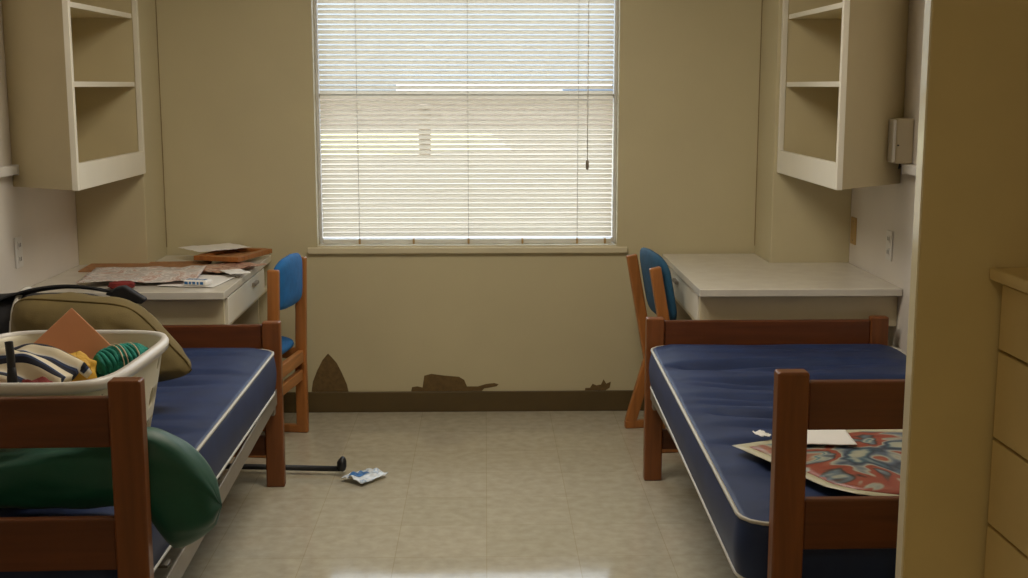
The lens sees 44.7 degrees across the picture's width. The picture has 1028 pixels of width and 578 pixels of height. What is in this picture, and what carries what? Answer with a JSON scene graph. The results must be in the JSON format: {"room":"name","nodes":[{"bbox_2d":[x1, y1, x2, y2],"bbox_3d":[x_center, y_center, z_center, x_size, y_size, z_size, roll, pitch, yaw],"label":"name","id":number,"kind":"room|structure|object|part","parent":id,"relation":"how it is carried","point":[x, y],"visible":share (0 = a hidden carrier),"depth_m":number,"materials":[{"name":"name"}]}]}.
{"room":"dormitory room","nodes":[
{"label":"dormitory room","id":0,"kind":"room"},
{"bbox_2d":[0,0,78,293],"bbox_3d":[-1.915,-0.069,1.976,0.140,2.600,7.690,0,9,-1],"label":"wall","id":1,"kind":"structure","parent":0,"point":[45,219],"depth_m":4.93,"materials":[{"name":"paint"}]},
{"bbox_2d":[0,164,18,177],"bbox_3d":[-1.840,-0.083,2.474,0.034,0.040,4.592,0,9,-1],"label":"wall rail","id":2,"kind":"object","parent":1,"relation":"attached to","point":[12,169],"visible":1,"depth_m":4.65,"materials":[{"name":"white plastic"}]},
{"bbox_2d":[14,236,23,268],"bbox_3d":[-1.905,-0.142,4.813,0.009,0.120,0.074,0,9,-1],"label":"outlet plate","id":3,"kind":"object","parent":1,"relation":"attached to","point":[18,248],"visible":1,"depth_m":4.80,"materials":[{"name":"white plastic"}]},
{"bbox_2d":[17,241,20,249],"bbox_3d":[-1.903,-0.169,4.808,0.004,0.032,0.034,0,9,-1],"label":"socket","id":4,"kind":"object","parent":3,"relation":"attached to","point":[18,242],"depth_m":4.80,"materials":[{"name":"white plastic"}]},
{"bbox_2d":[18,255,21,263],"bbox_3d":[-1.903,-0.115,4.817,0.004,0.032,0.034,0,9,-1],"label":"socket","id":5,"kind":"object","parent":3,"relation":"attached to","point":[19,256],"depth_m":4.81,"materials":[{"name":"white plastic"}]},
{"bbox_2d":[1,0,145,190],"bbox_3d":[-1.758,-1.019,4.918,0.315,1.192,0.923,0,9,-1],"label":"upper cabinet","id":6,"kind":"object","parent":1,"relation":"attached to","point":[73,67],"visible":1,"depth_m":4.71,"materials":[{"name":"paint"}]},
{"bbox_3d":[-1.761,-0.966,4.590,0.365,1.192,0.021,6,11,32],"label":"panel","id":7,"kind":"part","parent":6,"relation":"part of","materials":[{"name":"paint"}]},
{"bbox_2d":[70,7,124,17],"bbox_3d":[-1.769,-1.098,4.920,0.276,0.018,0.853,0,9,-1],"label":"shelf","id":8,"kind":"object","parent":6,"relation":"attached to","point":[75,12],"depth_m":5.07,"materials":[{"name":"paint"}]},
{"bbox_3d":[-1.779,-1.092,5.364,0.293,1.192,0.018,0,9,-1],"label":"panel","id":9,"kind":"part","parent":6,"relation":"part of","materials":[{"name":"paint"}]},
{"bbox_3d":[-1.611,-0.480,5.010,0.022,0.098,0.876,0,9,-1],"label":"rail","id":10,"kind":"part","parent":6,"relation":"part of","materials":[{"name":"paint"}]},
{"bbox_2d":[75,0,166,264],"bbox_3d":[-1.777,-0.663,5.612,0.305,2.600,0.330,0,9,-1],"label":"wall","id":11,"kind":"structure","parent":0,"point":[120,221],"depth_m":5.52,"materials":[{"name":"paint"}]},
{"bbox_2d":[154,411,737,577],"bbox_3d":[-0.133,1.255,2.305,3.710,0.120,7.830,0,9,-1],"label":"floor","id":12,"kind":"structure","parent":0,"point":[477,494],"depth_m":4.66,"materials":[{"name":"tile"}]},
{"bbox_2d":[0,321,285,577],"bbox_3d":[-1.320,0.485,3.765,0.950,0.930,2.155,0,9,-3],"label":"frame","id":13,"kind":"object","parent":12,"relation":"on","point":[121,542],"visible":0.61,"depth_m":2.71,"materials":[{"name":"brown wood"}]},
{"bbox_3d":[-1.269,0.287,2.666,0.810,0.110,0.026,0,9,-3],"label":"head rail","id":14,"kind":"part","parent":13,"relation":"part of","materials":[{"name":"brown wood"}]},
{"bbox_3d":[-1.269,0.557,2.710,0.810,0.118,0.026,0,9,-3],"label":"head rail","id":15,"kind":"part","parent":13,"relation":"part of","materials":[{"name":"brown wood"}]},
{"bbox_3d":[-0.830,0.651,2.747,0.070,0.930,0.046,0,9,-3],"label":"head post","id":16,"kind":"part","parent":13,"relation":"part of","materials":[{"name":"brown wood"}]},
{"bbox_2d":[0,348,276,577],"bbox_3d":[-1.346,0.460,3.758,0.950,0.180,2.020,0,9,-1],"label":"mattress","id":17,"kind":"object","parent":13,"relation":"on","point":[214,407],"visible":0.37,"depth_m":3.96,"materials":[{"name":"blue fabric"}]},
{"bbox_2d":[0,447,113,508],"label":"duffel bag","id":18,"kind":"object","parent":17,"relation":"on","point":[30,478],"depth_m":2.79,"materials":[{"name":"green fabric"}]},
{"bbox_2d":[0,284,146,333],"bbox_3d":[-1.538,0.137,4.193,0.632,0.333,0.306,0,9,-1],"label":"duffel bag","id":19,"kind":"object","parent":17,"relation":"on","point":[7,300],"visible":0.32,"depth_m":4.11,"materials":[{"name":"black fabric"}]},
{"bbox_2d":[0,330,168,426],"bbox_3d":[-1.189,0.309,3.213,0.521,0.289,0.660,0,9,0],"label":"laundry basket","id":20,"kind":"object","parent":17,"relation":"on","point":[146,365],"visible":0.27,"depth_m":3.25,"materials":[{"name":"plastic"}]},
{"bbox_2d":[4,341,17,382],"bbox_3d":[-1.199,0.226,2.984,0.024,0.208,0.037,-7,12,-37],"label":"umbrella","id":21,"kind":"object","parent":20,"relation":"in","point":[12,377],"visible":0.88,"depth_m":2.97,"materials":[{"name":"black fabric"}]},
{"bbox_3d":[-1.199,0.155,2.974,0.020,0.065,0.035,-6,11,-31],"label":"handle","id":22,"kind":"part","parent":21,"relation":"part of","materials":[{"name":"black plastic"}]},
{"bbox_2d":[21,376,52,382],"bbox_3d":[-1.130,0.270,2.973,0.107,0.126,0.073,-2,9,-11],"label":"cloth","id":23,"kind":"object","parent":20,"relation":"in","point":[42,379],"visible":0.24,"depth_m":2.96,"materials":[{"name":"red fabric"}]},
{"bbox_2d":[93,342,148,377],"bbox_3d":[-1.052,0.199,3.363,0.110,0.110,0.162,8,13,42],"label":"yarn skein","id":24,"kind":"object","parent":20,"relation":"in","point":[110,359],"visible":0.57,"depth_m":3.31,"materials":[{"name":"green fabric"}]},
{"bbox_3d":[-1.187,0.359,3.223,0.306,0.152,0.408,0,9,-1],"label":"folded blanket","id":25,"kind":"object","parent":20,"relation":"in","visible":0},
{"bbox_2d":[0,343,91,382],"bbox_3d":[-1.217,0.213,3.124,0.245,0.132,0.211,2,10,14],"label":"striped towel","id":26,"kind":"object","parent":25,"relation":"on","point":[33,361],"visible":0.76,"depth_m":3.10,"materials":[{"name":"fabric"}]},
{"bbox_2d":[34,308,109,359],"bbox_3d":[-1.196,0.155,3.378,0.204,0.204,0.048,-5,11,-29],"label":"folder","id":27,"kind":"object","parent":25,"relation":"on","point":[71,333],"visible":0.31,"depth_m":3.38,"materials":[{"name":"orange cardboard"}]},
{"bbox_2d":[69,351,96,381],"bbox_3d":[-1.144,0.220,3.258,0.116,0.111,0.117,-4,10,-25],"label":"cloth bag","id":28,"kind":"object","parent":25,"relation":"on","point":[91,364],"visible":0.3,"depth_m":3.25,"materials":[{"name":"yellow fabric"}]},
{"bbox_2d":[11,292,191,381],"bbox_3d":[-1.281,0.155,3.841,0.588,0.287,0.287,0,9,-1],"label":"pillow","id":29,"kind":"object","parent":17,"relation":"on","point":[35,312],"visible":0.48,"depth_m":3.76,"materials":[{"name":"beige fabric"}]},
{"bbox_2d":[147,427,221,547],"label":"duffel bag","id":30,"kind":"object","parent":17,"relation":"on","point":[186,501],"depth_m":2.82,"materials":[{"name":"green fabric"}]},
{"bbox_3d":[-1.371,0.198,4.785,0.810,0.118,0.026,0,9,-3],"label":"foot rail","id":31,"kind":"part","parent":13,"relation":"part of","materials":[{"name":"brown wood"}]},
{"bbox_3d":[-0.883,0.580,3.802,0.040,0.060,2.061,0,9,-3],"label":"rail","id":32,"kind":"part","parent":13,"relation":"part of","materials":[{"name":"metal"}]},
{"bbox_3d":[-0.931,0.448,4.848,0.070,0.655,0.046,0,9,-3],"label":"foot post","id":33,"kind":"part","parent":13,"relation":"part of","materials":[{"name":"brown wood"}]},
{"bbox_2d":[31,255,270,324],"bbox_3d":[-1.515,0.305,5.379,0.807,0.765,1.066,0,9,-1],"label":"desk","id":34,"kind":"object","parent":12,"relation":"on","point":[235,300],"visible":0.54,"depth_m":4.91,"materials":[{"name":"laminate"}]},
{"bbox_2d":[108,281,134,288],"bbox_3d":[-1.529,-0.015,4.867,0.102,0.034,0.054,-2,9,-11],"label":"scrap","id":35,"kind":"object","parent":34,"relation":"on","point":[114,284],"visible":0.7,"depth_m":4.85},
{"bbox_2d":[76,265,206,282],"bbox_3d":[-1.516,-0.064,5.123,0.460,0.018,0.400,-1,9,-7],"label":"sheet","id":36,"kind":"object","parent":34,"relation":"on","point":[151,274],"visible":0.99,"depth_m":5.10,"materials":[{"name":"white paper"}]},
{"bbox_2d":[78,261,211,271],"bbox_3d":[-1.604,-0.099,5.460,0.520,0.005,0.260,-1,9,-5],"label":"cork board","id":37,"kind":"object","parent":34,"relation":"on","point":[92,266],"visible":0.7,"depth_m":5.50,"materials":[{"name":"brown wood"}]},
{"bbox_2d":[158,275,238,286],"bbox_3d":[-1.275,-0.034,5.053,0.230,0.004,0.300,1,9,7],"label":"paper sheet","id":38,"kind":"object","parent":34,"relation":"on","point":[216,279],"visible":0.56,"depth_m":5.03,"materials":[{"name":"white paper"}]},
{"bbox_2d":[184,278,211,285],"bbox_3d":[-1.247,-0.028,4.932,0.100,0.023,0.061,2,9,12],"label":"packet","id":39,"kind":"object","parent":38,"relation":"on","point":[191,281],"visible":1,"depth_m":4.91,"materials":[{"name":"white paper"}]},
{"bbox_2d":[194,248,271,261],"bbox_3d":[-1.263,-0.156,5.636,0.220,0.022,0.320,3,10,16],"label":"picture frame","id":40,"kind":"object","parent":34,"relation":"on","point":[240,254],"visible":0.88,"depth_m":5.59,"materials":[{"name":"brown wood"}]},
{"bbox_2d":[178,243,247,251],"bbox_3d":[-1.365,-0.191,5.704,0.260,0.006,0.210,-8,12,-41],"label":"paper sheet","id":41,"kind":"object","parent":40,"relation":"on","point":[224,246],"visible":1,"depth_m":5.69,"materials":[{"name":"white paper"}]},
{"bbox_2d":[202,261,266,272],"bbox_3d":[-1.237,-0.097,5.368,0.211,0.014,0.281,6,11,33],"label":"magazine","id":42,"kind":"object","parent":34,"relation":"on","point":[215,268],"visible":0.91,"depth_m":5.37,"materials":[{"name":"paper"}]},
{"bbox_2d":[220,269,250,273],"bbox_3d":[-1.158,-0.073,5.191,0.090,0.007,0.130,-6,11,-31],"label":"paper sheet","id":43,"kind":"object","parent":42,"relation":"on","point":[231,271],"visible":1,"depth_m":5.18,"materials":[{"name":"white paper"}]},
{"bbox_3d":[-1.137,0.023,5.291,0.020,0.108,0.815,0,9,-1],"label":"drawer","id":44,"kind":"part","parent":34,"relation":"part of","materials":[{"name":"paint"}]},
{"bbox_3d":[-1.402,0.302,5.895,0.410,0.604,0.020,0,9,-1],"label":"support panel","id":45,"kind":"part","parent":34,"relation":"part of","materials":[{"name":"paint"}]},
{"bbox_3d":[-1.148,0.072,5.382,0.018,0.014,0.998,0,9,-1],"label":"rail","id":46,"kind":"part","parent":34,"relation":"part of","materials":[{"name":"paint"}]},
{"bbox_3d":[-1.122,-0.025,5.430,0.016,0.014,0.090,0,9,-1],"label":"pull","id":47,"kind":"part","parent":34,"relation":"part of","materials":[{"name":"paint"}]},
{"bbox_2d":[233,253,308,457],"bbox_3d":[-1.169,0.261,5.416,0.486,0.841,0.430,1,9,7],"label":"desk chair","id":48,"kind":"object","parent":12,"relation":"on","point":[287,283],"visible":0.49,"depth_m":5.43,"materials":[{"name":"brown wood"}]},
{"bbox_3d":[-0.996,0.183,5.179,0.062,0.531,0.030,1,9,7],"label":"post","id":49,"kind":"part","parent":48,"relation":"part of","materials":[{"name":"brown wood"}]},
{"bbox_3d":[-1.195,0.245,5.417,0.430,0.079,0.366,1,9,7],"label":"seat","id":50,"kind":"part","parent":48,"relation":"part of","materials":[{"name":"blue fabric"}]},
{"bbox_3d":[-0.956,-0.040,5.342,0.058,0.224,0.364,1,9,7],"label":"backrest","id":51,"kind":"part","parent":48,"relation":"part of","materials":[{"name":"blue fabric"}]},
{"bbox_3d":[-1.151,0.277,5.621,0.406,0.063,0.030,1,9,7],"label":"seat rail","id":52,"kind":"part","parent":48,"relation":"part of","materials":[{"name":"brown wood"}]},
{"bbox_3d":[-0.973,0.329,5.404,0.026,0.056,0.368,1,9,7],"label":"rail","id":53,"kind":"part","parent":48,"relation":"part of","materials":[{"name":"brown wood"}]},
{"bbox_3d":[-0.949,0.119,5.571,0.062,0.531,0.030,1,9,7],"label":"post","id":54,"kind":"part","parent":48,"relation":"part of","materials":[{"name":"brown wood"}]},
{"bbox_3d":[-0.955,0.474,5.630,0.052,0.290,0.030,1,9,7],"label":"leg","id":55,"kind":"part","parent":48,"relation":"part of","materials":[{"name":"brown wood"}]},
{"bbox_2d":[225,456,346,471],"bbox_3d":[-1.059,0.696,5.057,0.778,0.064,0.064,1,9,6],"label":"curtain rod","id":56,"kind":"object","parent":12,"relation":"on","point":[341,466],"visible":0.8,"depth_m":5.02,"materials":[{"name":"black metal"}]},
{"bbox_3d":[-1.072,0.718,5.051,0.754,0.023,0.023,1,9,4],"label":"rod","id":57,"kind":"part","parent":56,"relation":"part of","materials":[{"name":"metal"}]},
{"bbox_2d":[341,468,387,483],"bbox_3d":[-0.595,0.735,4.971,0.116,0.026,0.151,7,12,36],"label":"wrapper","id":58,"kind":"object","parent":12,"relation":"on","point":[367,475],"visible":1,"depth_m":4.96,"materials":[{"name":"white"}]},
{"bbox_2d":[624,247,677,452],"bbox_3d":[0.805,0.241,5.499,0.548,0.853,0.430,-1,9,-9],"label":"desk chair","id":59,"kind":"object","parent":12,"relation":"on","point":[657,279],"visible":0.38,"depth_m":5.50,"materials":[{"name":"brown wood"}]},
{"bbox_3d":[0.574,0.462,5.704,0.132,0.301,0.030,-1,9,-9],"label":"leg","id":60,"kind":"part","parent":59,"relation":"part of","materials":[{"name":"brown wood"}]},
{"bbox_3d":[0.574,0.107,5.646,0.143,0.537,0.030,-1,9,-9],"label":"post","id":61,"kind":"part","parent":59,"relation":"part of","materials":[{"name":"brown wood"}]},
{"bbox_3d":[0.613,-0.028,5.425,0.091,0.298,0.424,-1,9,-9],"label":"backrest","id":62,"kind":"part","parent":59,"relation":"part of","materials":[{"name":"teal fabric"}]},
{"bbox_3d":[0.635,0.171,5.256,0.143,0.537,0.030,-1,9,-9],"label":"post","id":63,"kind":"part","parent":59,"relation":"part of","materials":[{"name":"brown wood"}]},
{"bbox_2d":[643,316,904,577],"bbox_3d":[1.021,0.467,3.878,0.950,0.930,2.155,0,9,-2],"label":"frame","id":64,"kind":"object","parent":12,"relation":"on","point":[798,522],"visible":0.5,"depth_m":2.79,"materials":[{"name":"brown wood"}]},
{"bbox_3d":[0.550,0.434,4.928,0.070,0.655,0.046,0,9,-2],"label":"foot post","id":65,"kind":"part","parent":64,"relation":"part of","materials":[{"name":"brown wood"}]},
{"bbox_3d":[0.584,0.567,3.881,0.040,0.060,2.061,0,9,-2],"label":"rail","id":66,"kind":"part","parent":64,"relation":"part of","materials":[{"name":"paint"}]},
{"bbox_3d":[0.990,0.179,4.899,0.810,0.118,0.026,0,9,-2],"label":"foot rail","id":67,"kind":"part","parent":64,"relation":"part of","materials":[{"name":"brown wood"}]},
{"bbox_2d":[649,344,906,577],"bbox_3d":[1.000,0.447,3.874,0.965,0.172,2.005,0,9,0],"label":"mattress","id":68,"kind":"object","parent":64,"relation":"on","point":[710,399],"visible":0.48,"depth_m":3.85,"materials":[{"name":"blue fabric"}]},
{"bbox_2d":[732,429,902,495],"bbox_3d":[1.014,0.445,3.251,0.638,0.018,0.631,-4,10,-24],"label":"poster","id":69,"kind":"object","parent":68,"relation":"on","point":[870,467],"visible":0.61,"depth_m":3.25,"materials":[{"name":"multicoloured paper"}]},
{"bbox_2d":[752,430,770,436],"bbox_3d":[0.688,0.400,3.471,0.031,0.013,0.051,-4,10,-21],"label":"paper scrap","id":70,"kind":"object","parent":69,"relation":"on","point":[761,433],"visible":1,"depth_m":3.47,"materials":[{"name":"white paper"}]},
{"bbox_2d":[807,430,856,444],"bbox_3d":[0.848,0.403,3.476,0.165,0.004,0.200,0,9,3],"label":"paper sheet","id":71,"kind":"object","parent":69,"relation":"on","point":[829,437],"visible":0.55,"depth_m":3.44,"materials":[{"name":"white paper"}]},
{"bbox_3d":[0.612,0.638,2.825,0.070,0.930,0.046,0,9,-2],"label":"head post","id":72,"kind":"part","parent":64,"relation":"part of","materials":[{"name":"brown wood"}]},
{"bbox_3d":[1.051,0.524,2.819,0.810,0.118,0.026,0,9,-2],"label":"head rail","id":73,"kind":"part","parent":64,"relation":"part of","materials":[{"name":"brown wood"}]},
{"bbox_3d":[1.051,0.254,2.775,0.810,0.110,0.026,0,9,-2],"label":"head rail","id":74,"kind":"part","parent":64,"relation":"part of","materials":[{"name":"brown wood"}]},
{"bbox_3d":[1.430,0.430,4.953,0.070,0.655,0.046,0,9,-2],"label":"foot post","id":75,"kind":"part","parent":64,"relation":"part of","materials":[{"name":"brown wood"}]},
{"bbox_2d":[662,253,902,325],"bbox_3d":[1.104,0.294,5.448,0.804,0.765,1.046,0,9,-1],"label":"desk","id":76,"kind":"object","parent":12,"relation":"on","point":[705,286],"visible":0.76,"depth_m":4.95,"materials":[{"name":"laminate"}]},
{"bbox_3d":[0.708,-0.034,5.486,0.016,0.014,0.090,0,9,-1],"label":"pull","id":77,"kind":"part","parent":76,"relation":"part of","materials":[{"name":"paint"}]},
{"bbox_3d":[0.941,0.294,5.948,0.363,0.604,0.020,0,9,-1],"label":"support panel","id":78,"kind":"part","parent":76,"relation":"part of","materials":[{"name":"paint"}]},
{"bbox_3d":[0.729,0.014,5.348,0.020,0.108,0.785,0,9,-1],"label":"drawer","id":79,"kind":"part","parent":76,"relation":"part of","materials":[{"name":"paint"}]},
{"bbox_3d":[0.731,0.062,5.439,0.018,0.014,0.968,0,9,-1],"label":"rail","id":80,"kind":"part","parent":76,"relation":"part of","materials":[{"name":"paint"}]},
{"bbox_2d":[984,267,1027,577],"bbox_3d":[1.244,0.634,1.976,0.684,1.213,0.958,0,9,-1],"label":"dresser","id":81,"kind":"object","parent":12,"relation":"on","point":[1006,555],"visible":1,"depth_m":2.30,"materials":[{"name":"paint"}]},
{"bbox_3d":[0.935,0.613,1.967,0.022,0.165,0.934,0,9,-1],"label":"drawer","id":82,"kind":"part","parent":81,"relation":"part of","materials":[{"name":"paint"}]},
{"bbox_3d":[0.935,0.444,1.940,0.022,0.165,0.934,0,9,-1],"label":"drawer","id":83,"kind":"part","parent":81,"relation":"part of","materials":[{"name":"paint"}]},
{"bbox_3d":[0.935,0.275,1.912,0.022,0.165,0.934,0,9,-1],"label":"drawer","id":84,"kind":"part","parent":81,"relation":"part of","materials":[{"name":"paint"}]},
{"bbox_3d":[0.935,0.128,1.888,0.022,0.122,0.934,0,9,-1],"label":"drawer","id":85,"kind":"part","parent":81,"relation":"part of","materials":[{"name":"paint"}]},
{"bbox_2d":[155,0,762,391],"bbox_3d":[-0.220,-0.706,5.878,3.710,2.600,0.144,0,9,-1],"label":"wall","id":86,"kind":"structure","parent":0,"point":[237,83],"depth_m":5.86,"materials":[{"name":"paint"}]},
{"bbox_2d":[283,390,643,412],"bbox_3d":[-0.244,0.540,6.005,2.770,0.100,0.012,0,9,-1],"label":"baseboard","id":87,"kind":"structure","parent":86,"relation":"attached to","point":[577,400],"depth_m":6.00,"materials":[{"name":"plastic"}]},
{"bbox_2d":[307,0,627,253],"bbox_3d":[-0.218,-0.944,5.822,1.505,1.552,0.147,0,9,-1],"label":"window","id":88,"kind":"structure","parent":86,"relation":"in","point":[611,247],"depth_m":5.88,"materials":[{"name":"white plastic"}]},
{"bbox_2d":[317,0,613,243],"bbox_3d":[-0.219,-0.957,5.775,1.374,1.508,0.052,0,9,-1],"label":"blind","id":89,"kind":"object","parent":88,"relation":"attached to","point":[577,195],"visible":1,"depth_m":5.81,"materials":[{"name":"plastic"}]},
{"bbox_3d":[-0.726,-0.947,5.773,0.002,1.450,0.030,0,9,-1],"label":"ladder cord","id":90,"kind":"part","parent":89,"relation":"part of","materials":[{"name":"white fabric"}]},
{"bbox_3d":[-0.219,-0.227,5.902,1.358,0.022,0.024,0,9,-1],"label":"rail","id":91,"kind":"part","parent":89,"relation":"part of","materials":[{"name":"plastic"}]},
{"bbox_3d":[-0.214,-0.949,5.784,0.002,1.450,0.030,0,9,-1],"label":"ladder cord","id":92,"kind":"part","parent":89,"relation":"part of","materials":[{"name":"white fabric"}]},
{"bbox_3d":[0.298,-0.951,5.796,0.002,1.450,0.030,0,9,-1],"label":"ladder cord","id":93,"kind":"part","parent":89,"relation":"part of","materials":[{"name":"white fabric"}]},
{"bbox_3d":[-0.221,-0.908,5.877,1.382,0.020,0.040,0,9,-1],"label":"meeting rail","id":94,"kind":"part","parent":88,"relation":"part of","materials":[{"name":"metal"}]},
{"bbox_3d":[-0.217,-0.192,5.920,1.505,0.036,0.097,0,9,-1],"label":"sill","id":95,"kind":"part","parent":88,"relation":"part of","materials":[{"name":"paint"}]},
{"bbox_2d":[755,0,851,262],"bbox_3d":[1.322,-0.674,5.682,0.355,2.600,0.330,0,9,-1],"label":"wall","id":96,"kind":"structure","parent":0,"point":[798,220],"depth_m":5.58,"materials":[{"name":"paint"}]},
{"bbox_2d":[849,0,924,352],"bbox_3d":[1.654,-0.082,2.057,0.140,2.600,7.690,0,9,-1],"label":"wall","id":97,"kind":"structure","parent":0,"point":[877,210],"depth_m":4.93,"materials":[{"name":"paint"}]},
{"bbox_2d":[777,0,908,189],"bbox_3d":[1.344,-1.028,4.973,0.340,1.192,0.953,0,9,-1],"label":"upper cabinet","id":98,"kind":"object","parent":97,"relation":"attached to","point":[843,64],"visible":1,"depth_m":4.81,"materials":[{"name":"paint"}]},
{"bbox_3d":[1.185,-0.488,5.058,0.022,0.098,0.906,0,9,-1],"label":"rail","id":99,"kind":"part","parent":98,"relation":"part of","materials":[{"name":"paint"}]},
{"bbox_3d":[1.345,-1.104,5.434,0.318,1.192,0.018,0,9,-1],"label":"panel","id":100,"kind":"part","parent":98,"relation":"part of","materials":[{"name":"paint"}]},
{"bbox_2d":[793,8,841,18],"bbox_3d":[1.354,-1.107,4.976,0.301,0.018,0.883,0,9,-1],"label":"shelf","id":101,"kind":"object","parent":98,"relation":"attached to","point":[817,13],"depth_m":5.14,"materials":[{"name":"paint"}]},
{"bbox_3d":[1.362,-0.981,4.681,0.450,1.192,0.018,-9,13,-43],"label":"panel","id":102,"kind":"part","parent":98,"relation":"part of","materials":[{"name":"paint"}]},
{"bbox_2d":[850,216,856,244],"bbox_3d":[1.501,-0.258,5.529,0.008,0.120,0.074,0,9,-1],"label":"switch plate","id":103,"kind":"object","parent":97,"relation":"attached to","point":[853,219],"visible":1,"depth_m":5.52,"materials":[{"name":"beige plastic"}]},
{"bbox_2d":[885,230,893,260],"bbox_3d":[1.511,-0.176,5.038,0.009,0.120,0.074,0,9,-1],"label":"outlet plate","id":104,"kind":"object","parent":97,"relation":"attached to","point":[889,234],"visible":1,"depth_m":5.03,"materials":[{"name":"white plastic"}]},
{"bbox_2d":[887,118,913,168],"bbox_3d":[1.479,-0.563,4.833,0.080,0.196,0.169,0,9,-1],"label":"wall box","id":105,"kind":"object","parent":97,"relation":"attached to","point":[901,130],"visible":0.66,"depth_m":4.75,"materials":[{"name":"beige plastic"}]},
{"bbox_2d":[901,164,915,175],"bbox_3d":[1.530,-0.271,3.626,0.034,0.040,2.372,0,9,-1],"label":"wall rail","id":106,"kind":"object","parent":97,"relation":"attached to","point":[909,169],"visible":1,"depth_m":4.72,"materials":[{"name":"white plastic"}]},
{"bbox_2d":[895,0,1027,577],"bbox_3d":[1.166,-0.131,2.355,0.822,2.600,0.036,0,9,-1],"label":"wall","id":107,"kind":"structure","parent":0,"point":[971,201],"depth_m":2.34,"materials":[{"name":"paint"}]},
{"label":"outside","id":108,"kind":"structure","parent":0,"visible":0},
{"bbox_2d":[321,129,612,236],"bbox_3d":[-1.446,-8.244,62.623,120.000,0.200,113.700,0,9,-1],"label":"ground","id":109,"kind":"structure","parent":108,"point":[321,129],"depth_m":23.79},
{"bbox_2d":[321,134,510,154],"bbox_3d":[-20.564,-4.754,40.554,40.750,0.020,19.500,0,9,-1],"label":"lawn","id":110,"kind":"structure","parent":109,"relation":"on","point":[321,134],"depth_m":38.95,"materials":[{"name":"plant"}]},
{"bbox_2d":[419,104,430,154],"bbox_3d":[-2.335,-4.173,32.710,0.406,1.360,0.406,6,11,31],"label":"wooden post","id":111,"kind":"object","parent":109,"relation":"on","point":[421,104],"visible":0.16,"depth_m":32.58,"materials":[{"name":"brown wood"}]},
{"bbox_2d":[318,3,613,125],"bbox_3d":[-2.385,-12.551,59.213,52.000,9.400,10.000,0,9,-1],"label":"building","id":112,"kind":"structure","parent":109,"relation":"on","point":[318,3],"depth_m":55.36,"materials":[{"name":"brick"}]}
]}

